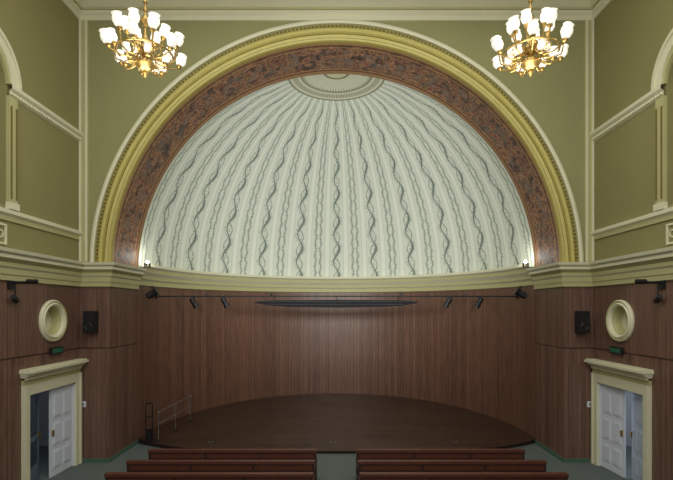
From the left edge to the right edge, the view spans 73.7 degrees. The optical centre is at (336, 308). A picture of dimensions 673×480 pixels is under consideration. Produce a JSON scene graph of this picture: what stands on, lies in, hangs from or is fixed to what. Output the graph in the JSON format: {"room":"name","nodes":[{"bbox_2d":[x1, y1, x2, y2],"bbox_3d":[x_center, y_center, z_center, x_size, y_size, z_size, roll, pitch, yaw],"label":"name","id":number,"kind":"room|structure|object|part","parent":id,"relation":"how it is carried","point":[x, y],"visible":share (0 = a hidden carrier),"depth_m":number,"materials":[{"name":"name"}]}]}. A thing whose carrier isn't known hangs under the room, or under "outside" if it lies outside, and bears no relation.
{"room":"lecture hall","nodes":[
{"label":"lecture hall","id":0,"kind":"room"},
{"bbox_2d":[0,0,79,479],"bbox_3d":[-6.910,-2.145,3.555,0.300,12.350,17.110,0,0,0],"label":"wall","id":1,"kind":"structure","parent":0,"point":[42,35],"depth_m":10.11,"materials":[{"name":"paint"}]},
{"bbox_2d":[0,28,21,211],"bbox_3d":[-6.840,-3.845,8.450,0.400,3.590,2.060,0,0,0],"label":"molding","id":2,"kind":"structure","parent":1,"relation":"in","point":[7,56],"depth_m":9.21,"materials":[{"name":"paint"}]},
{"bbox_2d":[7,279,37,302],"bbox_3d":[-6.485,-0.367,9.292,0.550,0.502,0.230,0,0,0],"label":"wall spotlight","id":3,"kind":"object","parent":1,"relation":"attached to","point":[11,284],"visible":1,"depth_m":9.27,"materials":[{"name":"black metal"}]},
{"bbox_2d":[0,83,82,244],"bbox_3d":[-6.700,-2.970,3.405,0.120,3.320,16.810,0,0,0],"label":"wall rail","id":4,"kind":"object","parent":1,"relation":"attached to","point":[23,99],"depth_m":10.09,"materials":[{"name":"beige paint"}]},
{"bbox_2d":[39,300,66,341],"bbox_3d":[-6.840,0.280,10.680,0.320,1.000,1.000,0,0,0],"label":"niche","id":5,"kind":"object","parent":1,"relation":"attached to","point":[53,315],"visible":0.96,"depth_m":10.85,"materials":[{"name":"beige paint"}]},
{"bbox_2d":[19,358,88,479],"bbox_3d":[-6.799,2.665,10.675,0.579,2.730,2.250,0,0,0],"label":"door","id":6,"kind":"structure","parent":1,"relation":"in","point":[63,380],"depth_m":10.77,"materials":[{"name":"beige paint"}]},
{"bbox_2d":[49,346,63,354],"bbox_3d":[-6.718,0.990,10.750,0.084,0.160,0.460,0,0,0],"label":"exit sign","id":7,"kind":"object","parent":1,"relation":"attached to","point":[54,350],"visible":1,"depth_m":10.70,"materials":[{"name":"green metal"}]},
{"bbox_2d":[61,0,611,20],"bbox_3d":[0.000,-7.945,3.405,13.520,0.750,16.810,0,0,0],"label":"trim","id":8,"kind":"structure","parent":1,"relation":"attached to","point":[91,10],"depth_m":11.69,"materials":[{"name":"beige paint"}]},
{"bbox_3d":[0.000,-7.945,3.405,13.520,0.750,16.810,0,0,0],"label":"ceiling cornice","id":9,"kind":"part","parent":8,"relation":"part of","materials":[{"name":"beige paint"}]},
{"bbox_2d":[39,390,48,445],"bbox_3d":[-8.380,2.530,10.900,2.640,3.000,4.800,0,0,0],"label":"wall","id":10,"kind":"structure","parent":0,"point":[43,396],"depth_m":13.20,"materials":[{"name":"paint"}]},
{"bbox_2d":[82,440,137,461],"bbox_3d":[-6.355,3.980,4.240,0.810,0.100,18.480,0,0,0],"label":"baseboard","id":11,"kind":"structure","parent":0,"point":[130,446],"depth_m":11.81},
{"bbox_2d":[38,443,632,479],"bbox_3d":[0.000,4.130,7.350,20.000,0.200,25.300,0,0,0],"label":"floor","id":12,"kind":"structure","parent":0,"point":[329,466],"depth_m":11.41,"materials":[{"name":"grey carpet"}]},
{"bbox_2d":[104,472,313,479],"bbox_3d":[-2.460,3.605,8.885,4.020,0.850,0.510,0,0,0],"label":"wooden bench","id":13,"kind":"object","parent":12,"relation":"on","point":[109,475],"visible":1,"depth_m":8.65,"materials":[{"name":"brown wood"}]},
{"bbox_2d":[126,460,315,479],"bbox_3d":[-2.420,3.605,9.605,3.940,0.850,0.510,0,0,0],"label":"wooden bench","id":14,"kind":"object","parent":12,"relation":"on","point":[132,465],"visible":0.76,"depth_m":9.37,"materials":[{"name":"brown wood"}]},
{"bbox_2d":[148,449,316,479],"bbox_3d":[-2.350,3.605,10.355,3.800,0.850,0.510,0,0,0],"label":"wooden bench","id":15,"kind":"object","parent":12,"relation":"on","point":[153,454],"visible":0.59,"depth_m":10.12,"materials":[{"name":"brown wood"}]},
{"bbox_2d":[138,393,534,453],"bbox_3d":[0.000,3.845,15.960,11.940,0.370,6.980,0,0,0],"label":"stage","id":16,"kind":"object","parent":12,"relation":"on","point":[303,421],"visible":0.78,"depth_m":14.70,"materials":[{"name":"brown wood"}]},
{"bbox_2d":[142,403,155,441],"bbox_3d":[-5.560,3.342,13.320,0.320,1.118,0.240,0,0,0],"label":"stand","id":17,"kind":"object","parent":16,"relation":"on","point":[148,432],"visible":1,"depth_m":13.30,"materials":[{"name":"black metal"}]},
{"bbox_2d":[156,395,191,440],"bbox_3d":[-5.130,3.425,14.300,0.120,0.960,2.140,0,0,9],"label":"handrail","id":18,"kind":"object","parent":16,"relation":"on","point":[190,420],"visible":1,"depth_m":14.28,"materials":[{"name":"metal"}]},
{"bbox_2d":[356,449,524,479],"bbox_3d":[2.350,3.605,10.355,3.800,0.850,0.510,0,0,0],"label":"wooden bench","id":19,"kind":"object","parent":12,"relation":"on","point":[361,454],"visible":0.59,"depth_m":10.12,"materials":[{"name":"brown wood"}]},
{"bbox_2d":[357,460,546,479],"bbox_3d":[2.420,3.605,9.605,3.940,0.850,0.510,0,0,0],"label":"wooden bench","id":20,"kind":"object","parent":12,"relation":"on","point":[363,465],"visible":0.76,"depth_m":9.37,"materials":[{"name":"brown wood"}]},
{"bbox_2d":[359,472,568,479],"bbox_3d":[2.460,3.605,8.885,4.020,0.850,0.510,0,0,0],"label":"wooden bench","id":21,"kind":"object","parent":12,"relation":"on","point":[363,475],"visible":1,"depth_m":8.65,"materials":[{"name":"brown wood"}]},
{"bbox_2d":[137,286,535,439],"bbox_3d":[0.000,1.455,16.595,12.460,5.150,6.230,0,0,0],"label":"wall","id":22,"kind":"structure","parent":0,"point":[482,360],"depth_m":17.51,"materials":[{"name":"brown wood"}]},
{"bbox_2d":[0,246,146,289],"bbox_3d":[-6.230,-0.905,4.240,1.060,0.670,18.480,0,0,0],"label":"crown molding","id":23,"kind":"structure","parent":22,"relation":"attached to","point":[15,264],"depth_m":10.95,"materials":[{"name":"beige paint"}]},
{"bbox_2d":[146,286,159,298],"bbox_3d":[-5.616,-0.500,13.707,0.400,0.399,0.276,0,0,0],"label":"spotlight","id":24,"kind":"object","parent":22,"relation":"attached to","point":[154,292],"visible":1,"depth_m":13.62,"materials":[{"name":"black metal"}]},
{"bbox_2d":[155,293,517,298],"bbox_3d":[0.000,-0.420,14.500,11.680,0.180,0.160,0,0,0],"label":"pipe","id":25,"kind":"object","parent":22,"relation":"attached to","point":[206,294],"visible":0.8,"depth_m":14.48,"materials":[{"name":"black metal"}]},
{"bbox_2d":[189,296,199,308],"bbox_3d":[-4.589,-0.208,14.512,0.324,0.424,0.252,0,0,0],"label":"spotlight","id":26,"kind":"object","parent":25,"relation":"hanging from","point":[192,300],"visible":1,"depth_m":14.43,"materials":[{"name":"black metal"}]},
{"bbox_2d":[220,295,229,307],"bbox_3d":[-3.589,-0.229,14.511,0.317,0.423,0.244,0,0,0],"label":"spotlight","id":27,"kind":"object","parent":25,"relation":"hanging from","point":[223,299],"visible":1,"depth_m":14.43,"materials":[{"name":"black metal"}]},
{"bbox_2d":[255,297,417,307],"bbox_3d":[0.000,-0.228,14.625,5.320,0.376,0.270,0,0,0],"label":"acoustic panel","id":28,"kind":"object","parent":25,"relation":"hanging from","point":[336,303],"visible":1,"depth_m":14.56,"materials":[{"name":"metal"}]},
{"bbox_2d":[443,295,452,307],"bbox_3d":[3.589,-0.229,14.511,0.316,0.423,0.244,0,0,0],"label":"spotlight","id":29,"kind":"object","parent":25,"relation":"hanging from","point":[446,304],"visible":1,"depth_m":14.42,"materials":[{"name":"black metal"}]},
{"bbox_2d":[473,296,483,308],"bbox_3d":[4.589,-0.208,14.512,0.323,0.424,0.253,0,0,0],"label":"spotlight","id":30,"kind":"object","parent":25,"relation":"hanging from","point":[480,300],"visible":1,"depth_m":14.43,"materials":[{"name":"black metal"}]},
{"bbox_2d":[513,286,526,298],"bbox_3d":[5.616,-0.500,13.707,0.400,0.399,0.276,0,0,0],"label":"spotlight","id":31,"kind":"object","parent":22,"relation":"attached to","point":[518,292],"visible":1,"depth_m":13.62,"materials":[{"name":"black metal"}]},
{"bbox_2d":[535,440,590,461],"bbox_3d":[6.355,3.980,4.240,0.810,0.100,18.480,0,0,0],"label":"baseboard","id":32,"kind":"structure","parent":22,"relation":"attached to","point":[542,446],"depth_m":11.81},
{"bbox_2d":[526,246,672,289],"bbox_3d":[6.230,-0.905,4.240,1.060,0.670,18.480,0,0,0],"label":"crown molding","id":33,"kind":"structure","parent":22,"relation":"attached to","point":[657,264],"depth_m":10.95,"materials":[{"name":"beige paint"}]},
{"bbox_2d":[80,21,592,457],"bbox_3d":[0.000,-2.145,12.645,13.520,12.350,1.670,0,0,0],"label":"wall","id":34,"kind":"structure","parent":0,"point":[118,96],"depth_m":11.81,"materials":[{"name":"green paint"}]},
{"bbox_2d":[79,19,88,261],"bbox_3d":[-6.640,-4.405,11.770,0.240,6.330,0.080,0,0,0],"label":"pilaster","id":35,"kind":"object","parent":34,"relation":"attached to","point":[83,24],"depth_m":11.76,"materials":[{"name":"beige paint"}]},
{"bbox_2d":[83,311,97,332],"bbox_3d":[-6.380,0.330,11.658,0.280,0.560,0.305,0,0,0],"label":"loudspeaker","id":36,"kind":"object","parent":34,"relation":"attached to","point":[90,318],"visible":1,"depth_m":11.51,"materials":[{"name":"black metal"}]},
{"bbox_2d":[89,19,583,261],"bbox_3d":[0.000,-4.365,11.825,12.980,6.490,0.250,0,0,0],"label":"trim arch molding","id":37,"kind":"structure","parent":34,"relation":"attached to","point":[323,29],"depth_m":11.77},
{"bbox_2d":[112,42,560,266],"bbox_3d":[0.000,-4.110,12.705,11.960,5.980,1.550,0,0,0],"label":"arch underside","id":38,"kind":"object","parent":34,"relation":"attached to","point":[250,75],"visible":0.98,"depth_m":12.64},
{"bbox_2d":[575,311,589,332],"bbox_3d":[6.380,0.330,11.658,0.280,0.560,0.305,0,0,0],"label":"loudspeaker","id":39,"kind":"object","parent":34,"relation":"attached to","point":[582,318],"visible":1,"depth_m":11.51,"materials":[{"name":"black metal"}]},
{"bbox_2d":[584,19,593,261],"bbox_3d":[6.640,-4.405,11.770,0.240,6.330,0.080,0,0,0],"label":"pilaster","id":40,"kind":"object","parent":34,"relation":"attached to","point":[588,24],"depth_m":11.76,"materials":[{"name":"beige paint"}]},
{"bbox_2d":[139,74,533,276],"bbox_3d":[0.000,-4.120,16.480,12.000,6.000,6.000,0,0,0],"label":"dome","id":41,"kind":"object","parent":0,"point":[323,175],"visible":0.95,"depth_m":16.43,"materials":[{"name":"white paint"}]},
{"bbox_2d":[137,72,535,266],"bbox_3d":[0.000,-4.120,13.480,12.000,6.000,0.060,0,0,0],"label":"trim dome edge","id":42,"kind":"object","parent":41,"relation":"attached to","point":[212,116],"depth_m":13.45,"materials":[{"name":"brown paint"}]},
{"bbox_2d":[139,263,533,292],"bbox_3d":[0.000,-1.045,16.468,11.960,0.670,5.985,0,0,0],"label":"crown molding","id":43,"kind":"structure","parent":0,"point":[155,275],"depth_m":17.56,"materials":[{"name":"beige paint"}]},
{"bbox_2d":[626,391,631,445],"bbox_3d":[8.380,2.530,10.900,2.640,3.000,4.800,0,0,0],"label":"wall","id":44,"kind":"structure","parent":0,"point":[628,394],"depth_m":13.20,"materials":[{"name":"paint"}]},
{"bbox_2d":[593,0,672,479],"bbox_3d":[6.910,-2.145,3.555,0.300,12.350,17.110,0,0,0],"label":"wall","id":45,"kind":"structure","parent":0,"point":[630,35],"depth_m":10.14,"materials":[{"name":"paint"}]},
{"bbox_2d":[609,346,623,354],"bbox_3d":[6.718,0.990,10.750,0.084,0.160,0.460,0,0,0],"label":"exit sign","id":46,"kind":"object","parent":45,"relation":"attached to","point":[616,350],"visible":1,"depth_m":10.70,"materials":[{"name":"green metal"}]},
{"bbox_2d":[584,358,653,479],"bbox_3d":[6.785,2.665,10.675,0.550,2.730,2.250,0,0,0],"label":"door","id":47,"kind":"structure","parent":45,"relation":"in","point":[610,381],"depth_m":10.76,"materials":[{"name":"beige paint"}]},
{"bbox_2d":[606,300,633,341],"bbox_3d":[6.840,0.280,10.680,0.320,1.000,1.000,0,0,0],"label":"niche","id":48,"kind":"object","parent":45,"relation":"attached to","point":[619,315],"visible":0.96,"depth_m":10.85,"materials":[{"name":"beige paint"}]},
{"bbox_2d":[590,83,672,244],"bbox_3d":[6.700,-2.970,3.405,0.120,3.320,16.810,0,0,0],"label":"wall rail","id":49,"kind":"object","parent":45,"relation":"attached to","point":[648,99],"depth_m":10.09,"materials":[{"name":"beige paint"}]},
{"bbox_2d":[635,279,665,302],"bbox_3d":[6.485,-0.367,9.292,0.550,0.503,0.229,0,0,0],"label":"wall spotlight","id":50,"kind":"object","parent":45,"relation":"attached to","point":[661,284],"visible":1,"depth_m":9.27,"materials":[{"name":"black metal"}]},
{"bbox_2d":[651,28,672,211],"bbox_3d":[6.840,-3.845,8.450,0.400,3.590,2.060,0,0,0],"label":"window","id":51,"kind":"structure","parent":45,"relation":"in","point":[665,56],"depth_m":9.21,"materials":[{"name":"paint"}]},
{"bbox_3d":[-3.410,-8.195,8.000,0.560,0.250,0.560,0,0,0],"label":"ceiling rose","id":52,"kind":"object","parent":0,"visible":0},
{"bbox_2d":[99,0,186,77],"bbox_3d":[-3.410,-6.085,8.000,1.368,3.930,1.476,0,0,0],"label":"chandelier","id":53,"kind":"object","parent":52,"relation":"hanging from","point":[141,53],"visible":1,"depth_m":7.88,"materials":[{"name":"gold metal"}]},
{"bbox_3d":[3.460,-8.195,8.000,0.560,0.250,0.560,0,0,0],"label":"ceiling rose","id":54,"kind":"object","parent":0,"visible":0},
{"bbox_2d":[490,0,573,77],"bbox_3d":[3.460,-6.105,8.000,1.368,3.930,1.476,0,0,-34],"label":"chandelier","id":55,"kind":"object","parent":54,"relation":"hanging from","point":[548,16],"visible":1,"depth_m":7.83,"materials":[{"name":"gold metal"}]}
]}

